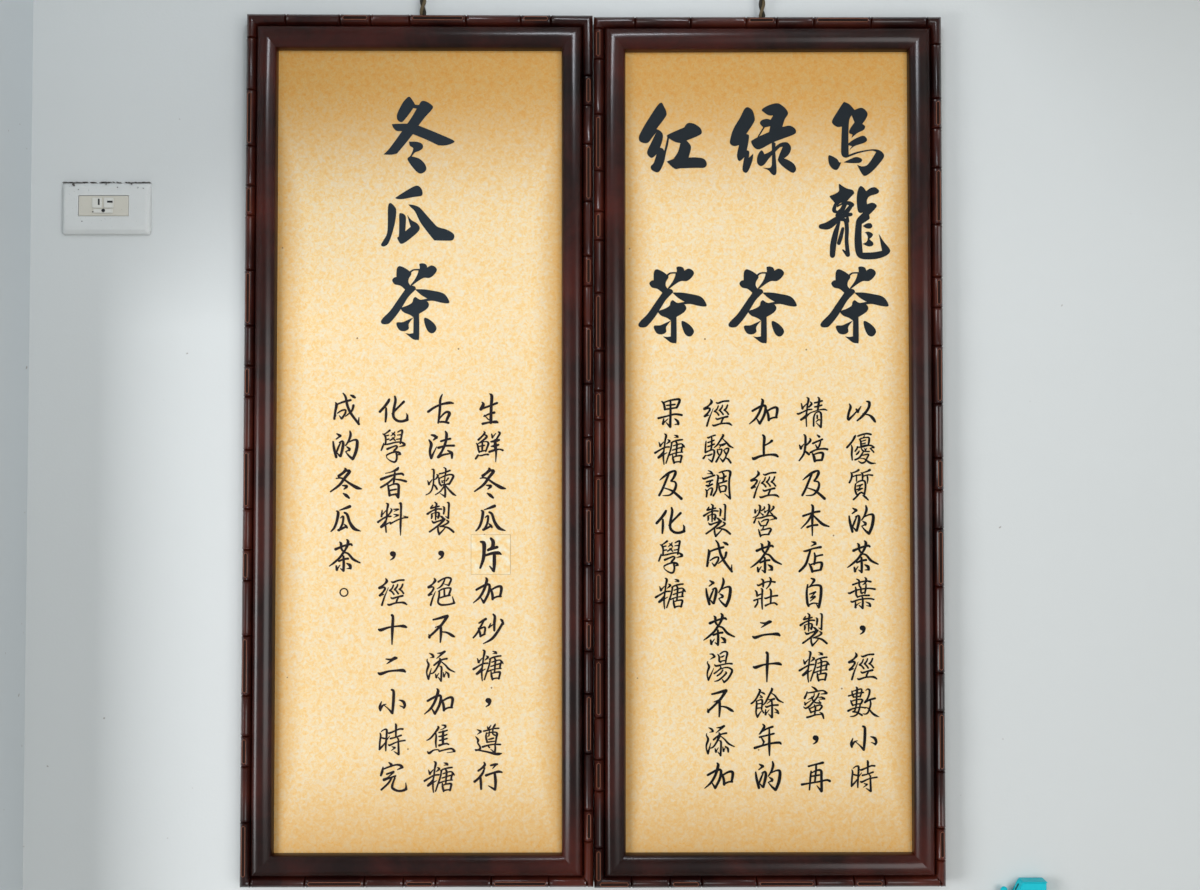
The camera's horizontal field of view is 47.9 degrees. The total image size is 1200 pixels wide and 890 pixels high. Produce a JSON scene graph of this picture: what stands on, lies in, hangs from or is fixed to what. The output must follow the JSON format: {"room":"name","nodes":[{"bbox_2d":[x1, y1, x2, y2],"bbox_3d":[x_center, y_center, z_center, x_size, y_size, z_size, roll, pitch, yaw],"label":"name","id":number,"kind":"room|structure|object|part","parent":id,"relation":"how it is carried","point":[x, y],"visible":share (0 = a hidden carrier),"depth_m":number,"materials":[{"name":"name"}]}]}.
{"room":"shop","nodes":[
{"label":"shop","id":0,"kind":"room"},
{"bbox_2d":[0,0,32,889],"bbox_3d":[-0.838,0.174,1.771,0.150,2.950,0.350,0,-2,0],"label":"wall","id":1,"kind":"structure","parent":0,"point":[16,16],"depth_m":1.75,"materials":[{"name":"paint"}]},
{"bbox_2d":[23,0,1199,889],"bbox_3d":[0.918,0.177,1.871,3.363,2.950,0.150,0,-2,0],"label":"wall","id":2,"kind":"structure","parent":0,"point":[1070,129],"depth_m":1.80,"materials":[{"name":"white paint"}]},
{"bbox_2d":[62,182,151,234],"bbox_3d":[-0.660,-0.317,1.804,0.118,0.071,0.011,0,-2,0],"label":"wall outlet","id":3,"kind":"object","parent":2,"relation":"attached to","point":[92,208],"visible":1,"depth_m":1.80,"materials":[{"name":"white plastic"}]},
{"bbox_2d":[240,0,592,887],"bbox_3d":[-0.239,-0.064,1.785,0.461,1.281,0.036,0,-2,0],"label":"framed sign","id":4,"kind":"object","parent":2,"relation":"attached to","point":[417,669],"visible":1,"depth_m":1.78,"materials":[{"name":"beige paper"}]},
{"bbox_3d":[-0.462,0.003,1.784,0.015,1.149,0.033,0,-2,0],"label":"bamboo molding","id":5,"kind":"part","parent":4,"relation":"part of","materials":[{"name":"paint"}]},
{"bbox_3d":[-0.441,0.003,1.783,0.028,1.119,0.036,0,-2,0],"label":"frame rail","id":6,"kind":"part","parent":4,"relation":"part of","materials":[{"name":"brown wood"}]},
{"bbox_3d":[-0.239,0.548,1.767,0.433,0.029,0.036,0,-2,0],"label":"frame rail","id":7,"kind":"part","parent":4,"relation":"part of","materials":[{"name":"brown wood"}]},
{"bbox_3d":[-0.239,0.569,1.768,0.461,0.015,0.033,0,-2,0],"label":"bamboo molding","id":8,"kind":"part","parent":4,"relation":"part of","materials":[{"name":"paint"}]},
{"bbox_3d":[-0.239,-0.540,1.798,0.431,0.032,0.036,0,-2,0],"label":"frame rail","id":9,"kind":"part","parent":4,"relation":"part of","materials":[{"name":"brown wood"}]},
{"bbox_3d":[-0.239,-0.563,1.800,0.459,0.017,0.033,0,-2,0],"label":"bamboo molding","id":10,"kind":"part","parent":4,"relation":"part of","materials":[{"name":"paint"}]},
{"bbox_3d":[-0.236,-0.627,1.805,0.009,0.137,0.009,0,-2,0],"label":"hanging cord","id":11,"kind":"part","parent":4,"relation":"part of","materials":[{"name":"brown plastic"}]},
{"bbox_3d":[-0.037,0.004,1.783,0.029,1.116,0.036,0,-2,0],"label":"frame rail","id":12,"kind":"part","parent":4,"relation":"part of","materials":[{"name":"brown wood"}]},
{"bbox_3d":[-0.016,0.003,1.784,0.015,1.146,0.033,0,-2,0],"label":"bamboo molding","id":13,"kind":"part","parent":4,"relation":"part of","materials":[{"name":"paint"}]},
{"bbox_2d":[594,0,945,887],"bbox_3d":[0.222,-0.061,1.785,0.461,1.277,0.036,0,-2,0],"label":"framed sign","id":14,"kind":"object","parent":2,"relation":"attached to","point":[769,651],"visible":1,"depth_m":1.78,"materials":[{"name":"beige paper"}]},
{"bbox_3d":[-0.001,0.005,1.784,0.014,1.145,0.033,0,-2,0],"label":"bamboo molding","id":15,"kind":"part","parent":14,"relation":"part of","materials":[{"name":"paint"}]},
{"bbox_3d":[0.020,0.005,1.783,0.028,1.115,0.036,0,-2,0],"label":"frame rail","id":16,"kind":"part","parent":14,"relation":"part of","materials":[{"name":"brown wood"}]},
{"bbox_3d":[0.216,-0.623,1.805,0.009,0.137,0.009,0,-2,0],"label":"hanging cord","id":17,"kind":"part","parent":14,"relation":"part of","materials":[{"name":"brown plastic"}]},
{"bbox_3d":[0.222,-0.537,1.798,0.432,0.030,0.036,0,-2,0],"label":"frame rail","id":18,"kind":"part","parent":14,"relation":"part of","materials":[{"name":"brown wood"}]},
{"bbox_3d":[0.222,-0.560,1.800,0.461,0.015,0.033,0,-2,0],"label":"bamboo molding","id":19,"kind":"part","parent":14,"relation":"part of","materials":[{"name":"paint"}]},
{"bbox_3d":[0.221,0.547,1.767,0.430,0.030,0.036,0,-2,0],"label":"frame rail","id":20,"kind":"part","parent":14,"relation":"part of","materials":[{"name":"brown wood"}]},
{"bbox_3d":[0.222,0.569,1.768,0.458,0.016,0.033,0,-2,0],"label":"bamboo molding","id":21,"kind":"part","parent":14,"relation":"part of","materials":[{"name":"paint"}]},
{"bbox_3d":[0.423,0.004,1.783,0.030,1.114,0.036,0,-2,0],"label":"frame rail","id":22,"kind":"part","parent":14,"relation":"part of","materials":[{"name":"brown wood"}]},
{"bbox_3d":[0.445,0.004,1.784,0.016,1.143,0.033,0,-2,0],"label":"bamboo molding","id":23,"kind":"part","parent":14,"relation":"part of","materials":[{"name":"paint"}]},
{"bbox_2d":[1000,878,1047,889],"bbox_3d":[0.555,0.602,1.772,0.059,0.062,0.022,0,-2,0],"label":"holder","id":24,"kind":"object","parent":2,"relation":"attached to","point":[1022,883],"visible":1,"depth_m":1.76,"materials":[{"name":"teal plastic"}]},
{"bbox_3d":[0.569,0.572,1.773,0.032,0.001,0.022,0,-2,0],"label":"lid","id":25,"kind":"part","parent":24,"relation":"part of","materials":[{"name":"teal plastic"}]}
]}

